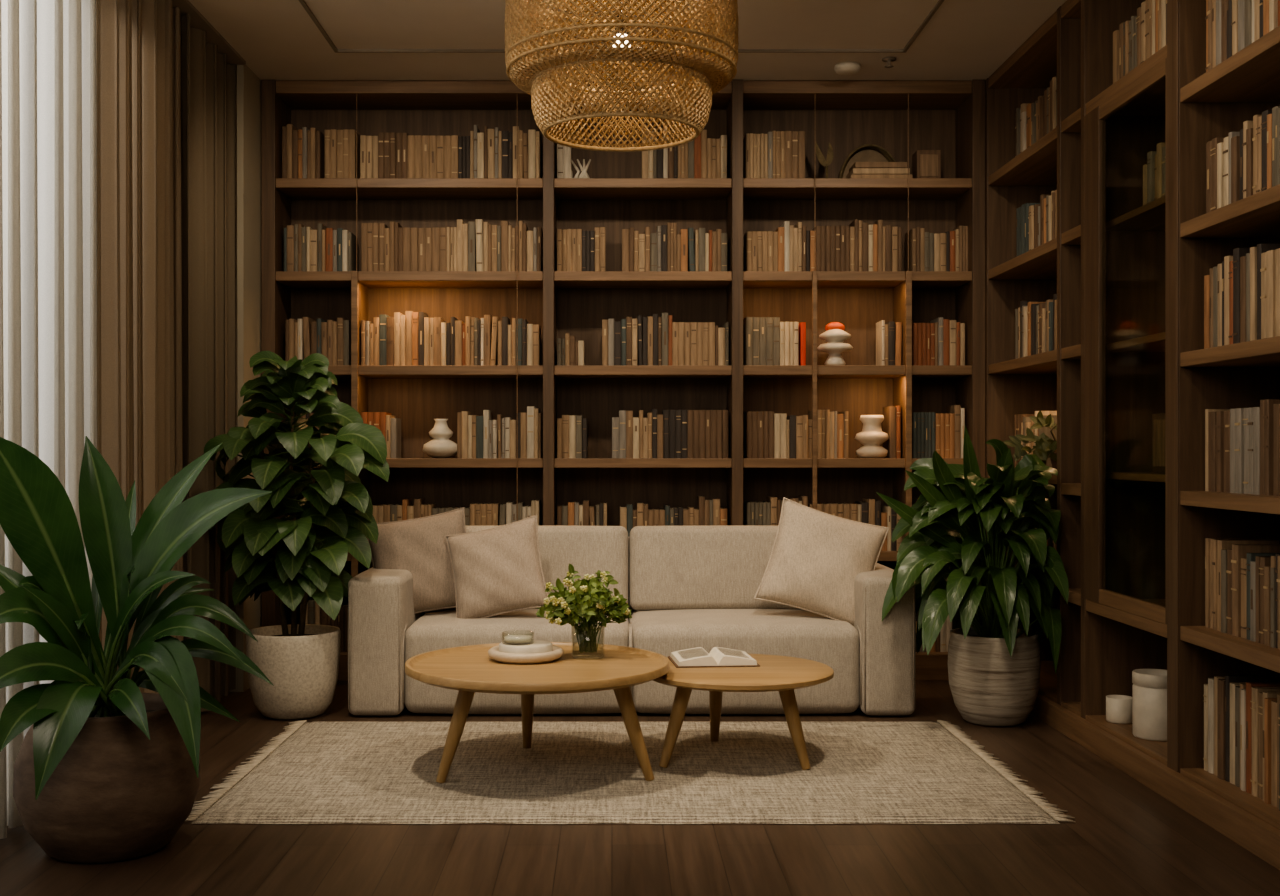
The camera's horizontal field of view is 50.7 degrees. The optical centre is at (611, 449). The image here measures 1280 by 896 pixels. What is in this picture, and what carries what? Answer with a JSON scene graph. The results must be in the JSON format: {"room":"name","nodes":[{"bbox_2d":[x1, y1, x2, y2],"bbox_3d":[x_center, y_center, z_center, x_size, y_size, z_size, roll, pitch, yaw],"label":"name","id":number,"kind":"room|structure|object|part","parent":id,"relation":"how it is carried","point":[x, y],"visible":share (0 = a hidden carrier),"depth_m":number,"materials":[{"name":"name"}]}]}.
{"room":"living room","nodes":[
{"label":"living room","id":0,"kind":"room"},
{"bbox_2d":[229,65,260,691],"bbox_3d":[-1.712,-0.314,2.860,0.257,2.707,7.120,0,0,0],"label":"wall","id":1,"kind":"structure","parent":0,"point":[248,315],"depth_m":5.86,"materials":[{"name":"paint"}]},
{"bbox_2d":[189,0,1066,79],"bbox_3d":[0.155,-1.717,2.860,3.990,0.100,7.320,0,0,0],"label":"ceiling","id":2,"kind":"structure","parent":0,"point":[276,39],"depth_m":5.44,"materials":[{"name":"paint"}]},
{"bbox_2d":[0,0,96,838],"bbox_3d":[-1.650,-0.311,2.648,0.097,2.679,3.303,0,0,0],"label":"sheer curtain","id":3,"kind":"object","parent":2,"relation":"hanging from","point":[48,75],"visible":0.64,"depth_m":3.96,"materials":[{"name":"white fabric"}]},
{"bbox_2d":[172,0,245,64],"bbox_3d":[-1.635,-1.660,3.370,0.130,0.014,4.840,0,0,0],"label":"track","id":4,"kind":"object","parent":2,"relation":"attached to","point":[197,20],"visible":0.6,"depth_m":5.33,"materials":[{"name":"paint"}]},
{"bbox_2d":[96,0,183,693],"bbox_3d":[-1.641,-0.311,4.698,0.098,2.679,0.915,0,0,0],"label":"curtain","id":5,"kind":"object","parent":4,"relation":"hanging from","point":[140,434],"visible":0.69,"depth_m":4.65,"materials":[{"name":"brown fabric"}]},
{"bbox_2d":[181,14,237,711],"bbox_3d":[-1.631,-0.311,5.452,0.098,2.679,0.704,0,0,0],"label":"curtain","id":6,"kind":"object","parent":4,"relation":"hanging from","point":[208,83],"visible":0.7,"depth_m":5.48,"materials":[{"name":"brown fabric"}]},
{"bbox_2d":[504,0,738,151],"bbox_3d":[0.030,-1.335,4.300,0.743,0.664,0.742,0,0,33],"label":"pendant lamp","id":7,"kind":"object","parent":2,"relation":"hanging from","point":[699,75],"visible":1,"depth_m":4.08,"materials":[{"name":"wicker"}]},
{"bbox_3d":[0.030,-1.093,4.300,0.577,0.173,0.576,0,0,0],"label":"lamp shade","id":8,"kind":"part","parent":7,"relation":"part of","materials":[{"name":"wicker"}]},
{"bbox_3d":[0.029,-1.106,4.300,0.493,0.195,0.493,0,0,0],"label":"lamp shade","id":9,"kind":"part","parent":7,"relation":"part of","materials":[{"name":"wicker"}]},
{"bbox_3d":[0.030,-1.494,4.300,0.221,0.347,0.110,0,0,25],"label":"cord and socket","id":10,"kind":"part","parent":7,"relation":"part of","materials":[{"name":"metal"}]},
{"bbox_3d":[0.030,-1.295,4.300,0.060,0.069,0.060,0,0,0],"label":"bulb","id":11,"kind":"part","parent":7,"relation":"part of","materials":[{"name":"beige glass"}]},
{"bbox_2d":[299,0,943,52],"bbox_3d":[0.035,-1.662,3.415,2.380,0.010,4.430,0,0,0],"label":"trim","id":12,"kind":"structure","parent":2,"relation":"attached to","point":[303,3],"depth_m":5.62,"materials":[{"name":"paint"}]},
{"bbox_2d":[834,62,860,74],"bbox_3d":[1.020,-1.649,5.850,0.116,0.036,0.116,0,0,0],"label":"smoke detector","id":13,"kind":"object","parent":2,"relation":"attached to","point":[843,68],"visible":1,"depth_m":5.81,"materials":[{"name":"plastic"}]},
{"bbox_2d":[882,57,895,67],"bbox_3d":[1.180,-1.649,5.750,0.060,0.036,0.060,0,0,0],"label":"sprinkler","id":14,"kind":"object","parent":2,"relation":"attached to","point":[886,59],"depth_m":5.74,"materials":[{"name":"grey metal"}]},
{"bbox_2d":[0,681,1279,895],"bbox_3d":[0.155,1.090,2.860,3.990,0.100,7.320,0,0,0],"label":"floor","id":15,"kind":"structure","parent":0,"point":[1125,839],"depth_m":3.51,"materials":[{"name":"brown wood"}]},
{"bbox_2d":[0,436,273,863],"bbox_3d":[-1.278,0.497,3.482,0.690,1.084,0.670,0,0,-27],"label":"plant","id":16,"kind":"object","parent":15,"relation":"on","point":[106,770],"visible":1,"depth_m":3.38,"materials":[{"name":"green plant"}]},
{"bbox_2d":[204,351,389,719],"bbox_3d":[-1.239,0.326,5.262,0.626,1.425,0.696,0,0,-35],"label":"rubber plant","id":17,"kind":"object","parent":15,"relation":"on","point":[302,553],"visible":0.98,"depth_m":5.17,"materials":[{"name":"green plant"}]},
{"bbox_2d":[261,80,984,680],"bbox_3d":[0.051,-0.312,6.229,3.255,2.705,0.342,0,0,0],"label":"built-in bookcase","id":18,"kind":"object","parent":15,"relation":"on","point":[901,117],"visible":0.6,"depth_m":6.37,"materials":[{"name":"brown wood"}]},
{"bbox_2d":[282,124,541,177],"bbox_3d":[-0.917,-1.354,6.229,1.177,0.259,0.179,0,0,0],"label":"books","id":19,"kind":"object","parent":18,"relation":"in","point":[306,153],"visible":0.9,"depth_m":6.15,"materials":[{"name":"paper"}]},
{"bbox_2d":[285,311,540,364],"bbox_3d":[-0.910,-0.507,6.229,1.155,0.253,0.180,0,0,0],"label":"books","id":20,"kind":"object","parent":18,"relation":"in","point":[411,338],"visible":0.88,"depth_m":6.15,"materials":[{"name":"paper"}]},
{"bbox_2d":[284,219,542,270],"bbox_3d":[-0.909,-0.928,6.228,1.175,0.247,0.176,0,0,0],"label":"books","id":21,"kind":"object","parent":18,"relation":"in","point":[478,245],"visible":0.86,"depth_m":6.15,"materials":[{"name":"paper"}]},
{"bbox_2d":[300,406,542,457],"bbox_3d":[-0.871,-0.080,6.230,1.096,0.236,0.181,0,0,0],"label":"books","id":22,"kind":"object","parent":18,"relation":"in","point":[477,436],"visible":0.56,"depth_m":6.15,"materials":[{"name":"paper"}]},
{"bbox_2d":[423,419,456,457],"bbox_3d":[-0.783,-0.053,6.180,0.168,0.179,0.168,0,0,0],"label":"ceramic vase","id":23,"kind":"object","parent":18,"relation":"on","point":[440,446],"visible":0.9,"depth_m":6.13,"materials":[{"name":"white ceramic"}]},
{"bbox_2d":[366,498,540,537],"bbox_3d":[-0.875,0.341,6.227,1.087,0.235,0.176,0,0,0],"label":"books","id":24,"kind":"object","parent":18,"relation":"in","point":[477,514],"visible":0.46,"depth_m":6.15,"materials":[{"name":"paper"}]},
{"bbox_2d":[557,333,584,364],"bbox_3d":[-0.189,-0.456,6.229,0.122,0.149,0.179,0,0,0],"label":"books","id":25,"kind":"object","parent":18,"relation":"in","point":[569,351],"visible":0.83,"depth_m":6.15,"materials":[{"name":"paper"}]},
{"bbox_2d":[571,159,590,177],"bbox_3d":[-0.156,-1.280,6.185,0.134,0.112,0.070,0,0,0],"label":"ornament","id":26,"kind":"object","parent":18,"relation":"on","point":[584,174],"visible":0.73,"depth_m":6.18,"materials":[{"name":"beige ceramic"}]},
{"bbox_2d":[557,223,726,270],"bbox_3d":[0.138,-0.920,6.226,0.776,0.230,0.173,0,0,0],"label":"books","id":27,"kind":"object","parent":18,"relation":"in","point":[665,249],"visible":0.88,"depth_m":6.15,"materials":[{"name":"paper"}]},
{"bbox_2d":[557,125,726,177],"bbox_3d":[0.137,-1.351,6.228,0.775,0.253,0.175,0,0,0],"label":"books","id":28,"kind":"object","parent":18,"relation":"in","point":[702,157],"visible":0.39,"depth_m":6.15,"materials":[{"name":"paper"}]},
{"bbox_2d":[557,496,726,536],"bbox_3d":[0.138,0.336,6.230,0.775,0.246,0.181,0,0,0],"label":"books","id":29,"kind":"object","parent":18,"relation":"in","point":[708,512],"visible":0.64,"depth_m":6.15,"materials":[{"name":"paper"}]},
{"bbox_2d":[557,409,727,457],"bbox_3d":[0.140,-0.074,6.230,0.780,0.225,0.181,0,0,0],"label":"books","id":30,"kind":"object","parent":18,"relation":"in","point":[673,433],"visible":0.9,"depth_m":6.15,"materials":[{"name":"paper"}]},
{"bbox_2d":[602,313,728,364],"bbox_3d":[0.243,-0.503,6.230,0.577,0.244,0.181,0,0,0],"label":"books","id":31,"kind":"object","parent":18,"relation":"in","point":[660,340],"visible":0.8,"depth_m":6.15,"materials":[{"name":"paper"}]},
{"bbox_2d":[743,131,804,177],"bbox_3d":[0.745,-1.339,6.230,0.270,0.230,0.179,0,0,0],"label":"books","id":32,"kind":"object","parent":18,"relation":"in","point":[774,154],"visible":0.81,"depth_m":6.15,"materials":[{"name":"paper"}]},
{"bbox_2d":[815,141,832,177],"bbox_3d":[0.979,-1.325,6.195,0.077,0.199,0.059,0,0,-32],"label":"bird figurine","id":33,"kind":"object","parent":18,"relation":"on","point":[821,159],"visible":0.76,"depth_m":6.20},
{"bbox_2d":[744,495,917,550],"bbox_3d":[1.110,0.335,6.227,0.992,0.247,0.175,0,0,0],"label":"books","id":34,"kind":"object","parent":18,"relation":"in","point":[869,511],"visible":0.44,"depth_m":6.15,"materials":[{"name":"paper"}]},
{"bbox_2d":[817,322,852,364],"bbox_3d":[1.021,-0.484,6.180,0.163,0.204,0.163,0,0,0],"label":"ceramic vase","id":35,"kind":"object","parent":18,"relation":"on","point":[834,335],"visible":0.92,"depth_m":6.14,"materials":[{"name":"white ceramic"}]},
{"bbox_2d":[743,405,964,457],"bbox_3d":[1.110,-0.084,6.229,0.992,0.243,0.178,0,0,0],"label":"books","id":36,"kind":"object","parent":18,"relation":"in","point":[766,434],"visible":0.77,"depth_m":6.15,"materials":[{"name":"paper"}]},
{"bbox_2d":[743,317,964,364],"bbox_3d":[1.109,-0.493,6.229,1.000,0.224,0.179,0,0,0],"label":"books","id":37,"kind":"object","parent":18,"relation":"in","point":[766,340],"visible":0.85,"depth_m":6.15,"materials":[{"name":"paper"}]},
{"bbox_2d":[744,219,967,270],"bbox_3d":[1.119,-0.927,6.228,1.009,0.245,0.176,0,0,0],"label":"books","id":38,"kind":"object","parent":18,"relation":"in","point":[858,246],"visible":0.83,"depth_m":6.15,"materials":[{"name":"paper"}]},
{"bbox_2d":[839,144,895,177],"bbox_3d":[1.205,-1.327,6.325,0.302,0.206,0.052,0,0,0],"label":"ornament","id":39,"kind":"object","parent":18,"relation":"on","point":[867,155],"visible":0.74,"depth_m":6.35,"materials":[{"name":"brown"}]},
{"bbox_2d":[855,415,888,457],"bbox_3d":[1.190,-0.061,6.180,0.157,0.196,0.157,0,0,0],"label":"sculptural vase","id":40,"kind":"object","parent":18,"relation":"on","point":[871,436],"visible":0.91,"depth_m":6.13,"materials":[{"name":"beige ceramic"}]},
{"bbox_2d":[847,162,911,177],"bbox_3d":[1.222,-1.265,6.200,0.280,0.082,0.160,0,0,0],"label":"stacked books","id":41,"kind":"object","parent":18,"relation":"on","point":[858,169],"visible":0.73,"depth_m":6.12,"materials":[{"name":"paper"}]},
{"bbox_2d":[912,150,940,177],"bbox_3d":[1.442,-1.294,6.188,0.109,0.140,0.104,0,0,0],"label":"storage box","id":42,"kind":"object","parent":18,"relation":"on","point":[925,163],"visible":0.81,"depth_m":6.14,"materials":[{"name":"wood"}]},
{"bbox_2d":[185,720,1075,823],"bbox_3d":[0.037,1.032,4.445,2.535,0.012,1.396,0,0,0],"label":"area rug","id":43,"kind":"object","parent":15,"relation":"on","point":[312,772],"visible":0.95,"depth_m":4.20,"materials":[{"name":"fabric"}]},
{"bbox_2d":[405,642,668,782],"bbox_3d":[-0.239,0.854,4.350,0.848,0.353,0.848,0,0,0],"label":"coffee table","id":44,"kind":"object","parent":43,"relation":"on","point":[469,669],"visible":0.93,"depth_m":4.19,"materials":[{"name":"brown wood"}]},
{"bbox_2d":[488,640,563,663],"bbox_3d":[-0.285,0.664,4.460,0.250,0.054,0.250,0,0,0],"label":"ceramic dish","id":45,"kind":"object","parent":44,"relation":"on","point":[540,651],"visible":0.97,"depth_m":4.38,"materials":[{"name":"beige ceramic"}]},
{"bbox_2d":[503,632,532,643],"bbox_3d":[-0.310,0.619,4.450,0.106,0.037,0.106,0,0,0],"label":"glass candle jar","id":46,"kind":"object","parent":45,"relation":"on","point":[517,639],"visible":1,"depth_m":4.43,"materials":[{"name":"white"}]},
{"bbox_2d":[536,563,631,658],"bbox_3d":[-0.096,0.535,4.496,0.329,0.312,0.239,0,0,6],"label":"flower vase","id":47,"kind":"object","parent":44,"relation":"on","point":[587,598],"visible":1,"depth_m":4.46,"materials":[{"name":"clear glass"}]},
{"bbox_2d":[653,654,833,769],"bbox_3d":[0.415,0.878,4.500,0.640,0.306,0.640,0,0,0],"label":"coffee table","id":48,"kind":"object","parent":43,"relation":"on","point":[783,674],"visible":0.72,"depth_m":4.36,"materials":[{"name":"brown wood"}]},
{"bbox_2d":[668,647,759,667],"bbox_3d":[0.345,0.706,4.615,0.282,0.037,0.226,0,0,-5],"label":"open book","id":49,"kind":"object","parent":48,"relation":"on","point":[698,657],"visible":1,"depth_m":4.52,"materials":[{"name":"paper"}]},
{"bbox_2d":[348,525,914,715],"bbox_3d":[0.076,0.687,5.625,2.219,0.727,0.798,0,0,0],"label":"sofa","id":50,"kind":"object","parent":15,"relation":"on","point":[683,587],"visible":0.56,"depth_m":5.25,"materials":[{"name":"fabric"}]},
{"bbox_3d":[-0.921,0.763,5.625,0.224,0.553,0.798,0,0,0],"label":"arm","id":51,"kind":"part","parent":50,"relation":"part of","materials":[{"name":"fabric"}]},
{"bbox_2d":[367,507,465,613],"bbox_3d":[-0.790,0.475,5.600,0.471,0.469,0.198,0,0,-13],"label":"throw cushion","id":52,"kind":"object","parent":50,"relation":"on","point":[418,546],"visible":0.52,"depth_m":5.55,"materials":[{"name":"beige fabric"}]},
{"bbox_2d":[445,515,549,618],"bbox_3d":[-0.465,0.488,5.472,0.450,0.447,0.216,0,0,0],"label":"throw cushion","id":53,"kind":"object","parent":50,"relation":"on","point":[498,570],"visible":0.96,"depth_m":5.41,"materials":[{"name":"beige fabric"}]},
{"bbox_2d":[404,609,628,714],"bbox_3d":[-0.372,0.859,5.560,0.886,0.382,0.644,0,0,0],"label":"seat cushion","id":54,"kind":"object","parent":50,"relation":"on","point":[428,631],"depth_m":5.25,"materials":[{"name":"fabric"}]},
{"bbox_2d":[432,525,627,610],"bbox_3d":[-0.371,0.511,5.809,0.882,0.375,0.230,0,0,0],"label":"cushion","id":55,"kind":"object","parent":50,"relation":"on","point":[590,549],"depth_m":5.72,"materials":[{"name":"fabric"}]},
{"bbox_3d":[0.077,0.698,5.940,1.795,0.625,0.160,0,0,0],"label":"frame","id":56,"kind":"part","parent":50,"relation":"part of","materials":[{"name":"fabric"}]},
{"bbox_2d":[629,525,801,610],"bbox_3d":[0.522,0.511,5.809,0.895,0.375,0.230,0,0,0],"label":"cushion","id":57,"kind":"object","parent":50,"relation":"on","point":[702,567],"depth_m":5.71,"materials":[{"name":"fabric"}]},
{"bbox_2d":[629,609,859,714],"bbox_3d":[0.523,0.859,5.560,0.898,0.382,0.644,0,0,0],"label":"seat cushion","id":58,"kind":"object","parent":50,"relation":"on","point":[798,633],"depth_m":5.25,"materials":[{"name":"fabric"}]},
{"bbox_2d":[754,497,889,625],"bbox_3d":[0.855,0.460,5.490,0.564,0.530,0.217,0,0,0],"label":"throw cushion","id":59,"kind":"object","parent":50,"relation":"on","point":[816,558],"visible":0.93,"depth_m":5.44,"materials":[{"name":"beige fabric"}]},
{"bbox_3d":[1.076,0.763,5.625,0.220,0.553,0.798,0,0,0],"label":"arm","id":60,"kind":"part","parent":50,"relation":"part of","materials":[{"name":"fabric"}]},
{"bbox_2d":[876,426,1068,726],"bbox_3d":[1.329,0.473,5.191,0.682,1.132,0.850,0,0,0],"label":"potted plant","id":61,"kind":"object","parent":15,"relation":"on","point":[994,667],"visible":1,"depth_m":5.04,"materials":[{"name":"green plant"}]},
{"bbox_2d":[985,0,1279,869],"bbox_3d":[1.840,-0.312,4.130,0.380,2.705,4.460,0,0,0],"label":"bookcase","id":62,"kind":"object","parent":15,"relation":"on","point":[1126,275],"visible":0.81,"depth_m":4.74,"materials":[{"name":"brown wood"}]},
{"bbox_2d":[1003,410,1056,469],"bbox_3d":[1.690,-0.034,5.290,0.234,0.245,0.306,0,0,-43],"label":"shelf plant","id":63,"kind":"object","parent":62,"relation":"in","point":[1045,447],"visible":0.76,"depth_m":5.31,"materials":[{"name":"green plant"}]},
{"bbox_2d":[1014,411,1056,467],"bbox_3d":[1.830,-0.036,5.675,0.178,0.250,0.349,0,0,0],"label":"books","id":64,"kind":"object","parent":62,"relation":"in","point":[1022,422],"visible":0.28,"depth_m":5.66,"materials":[{"name":"paper"}]},
{"bbox_2d":[1015,294,1056,358],"bbox_3d":[1.835,-0.509,5.500,0.190,0.256,0.699,0,0,0],"label":"books","id":65,"kind":"object","parent":62,"relation":"in","point":[1035,321],"visible":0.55,"depth_m":5.59,"materials":[{"name":"paper"}]},
{"bbox_2d":[1015,73,1056,156],"bbox_3d":[1.835,-1.354,5.525,0.191,0.260,0.649,0,0,0],"label":"books","id":66,"kind":"object","parent":62,"relation":"in","point":[1035,120],"visible":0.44,"depth_m":5.55,"materials":[{"name":"paper"}]},
{"bbox_2d":[1016,190,1056,256],"bbox_3d":[1.831,-0.923,5.525,0.182,0.236,0.649,0,0,0],"label":"books","id":67,"kind":"object","parent":62,"relation":"in","point":[1036,223],"visible":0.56,"depth_m":5.58,"materials":[{"name":"paper"}]},
{"bbox_2d":[1047,536,1056,550],"bbox_3d":[1.834,0.391,5.521,0.187,0.255,0.641,0,0,0],"label":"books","id":68,"kind":"object","parent":62,"relation":"in","point":[1050,542],"visible":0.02,"depth_m":5.36,"materials":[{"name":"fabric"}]},
{"bbox_2d":[1106,695,1131,723],"bbox_3d":[1.760,0.899,4.680,0.090,0.085,0.090,0,0,0],"label":"canister","id":69,"kind":"object","parent":62,"relation":"in","point":[1118,707],"visible":0.92,"depth_m":4.64,"materials":[{"name":"beige ceramic"}]},
{"bbox_2d":[1113,0,1166,82],"bbox_3d":[1.835,-1.364,4.420,0.188,0.266,0.600,0,0,0],"label":"books","id":70,"kind":"object","parent":62,"relation":"in","point":[1137,39],"visible":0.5,"depth_m":4.47,"materials":[{"name":"paper"}]},
{"bbox_2d":[1132,669,1166,740],"bbox_3d":[1.785,0.835,4.430,0.146,0.213,0.146,0,0,0],"label":"canister","id":71,"kind":"object","parent":62,"relation":"in","point":[1149,687],"visible":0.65,"depth_m":4.37,"materials":[{"name":"beige ceramic"}]},
{"bbox_2d":[1143,142,1164,204],"bbox_3d":[1.885,-0.908,4.444,0.172,0.211,0.287,0,0,0],"label":"books","id":72,"kind":"object","parent":62,"relation":"in","point":[1154,170],"visible":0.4,"depth_m":4.51,"materials":[{"name":"paper"}]},
{"bbox_2d":[1152,413,1164,473],"bbox_3d":[1.806,-0.021,4.390,0.019,0.197,0.220,0,0,0],"label":"framed photo","id":73,"kind":"object","parent":62,"relation":"in","point":[1158,420],"visible":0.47,"depth_m":4.44,"materials":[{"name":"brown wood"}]},
{"bbox_2d":[1203,675,1279,810],"bbox_3d":[1.833,0.791,3.550,0.184,0.301,0.861,0,0,0],"label":"books","id":74,"kind":"object","parent":62,"relation":"in","point":[1242,712],"visible":1,"depth_m":3.73,"materials":[{"name":"paper"}]},
{"bbox_2d":[1204,243,1279,348],"bbox_3d":[1.834,-0.425,3.552,0.186,0.275,0.864,0,0,0],"label":"books","id":75,"kind":"object","parent":62,"relation":"in","point":[1242,293],"visible":0.88,"depth_m":3.74,"materials":[{"name":"paper"}]},
{"bbox_2d":[1205,538,1279,649],"bbox_3d":[1.832,0.381,3.547,0.185,0.281,0.854,0,0,0],"label":"books","id":76,"kind":"object","parent":62,"relation":"in","point":[1242,575],"visible":1,"depth_m":3.76,"materials":[{"name":"paper"}]},
{"bbox_2d":[1205,399,1279,495],"bbox_3d":[1.835,-0.007,3.548,0.192,0.257,0.856,0,0,0],"label":"books","id":77,"kind":"object","parent":62,"relation":"in","point":[1242,445],"visible":0.99,"depth_m":3.75,"materials":[{"name":"paper"}]},
{"bbox_2d":[1205,0,1279,71],"bbox_3d":[1.832,-1.211,3.552,0.185,0.280,0.864,0,0,0],"label":"books","id":78,"kind":"object","parent":62,"relation":"in","point":[1231,25],"visible":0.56,"depth_m":3.78,"materials":[{"name":"paper"}]},
{"bbox_2d":[1206,106,1279,212],"bbox_3d":[1.835,-0.800,3.552,0.192,0.259,0.865,0,0,0],"label":"books","id":79,"kind":"object","parent":62,"relation":"in","point":[1245,163],"visible":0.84,"depth_m":3.73,"materials":[{"name":"paper"}]}
]}

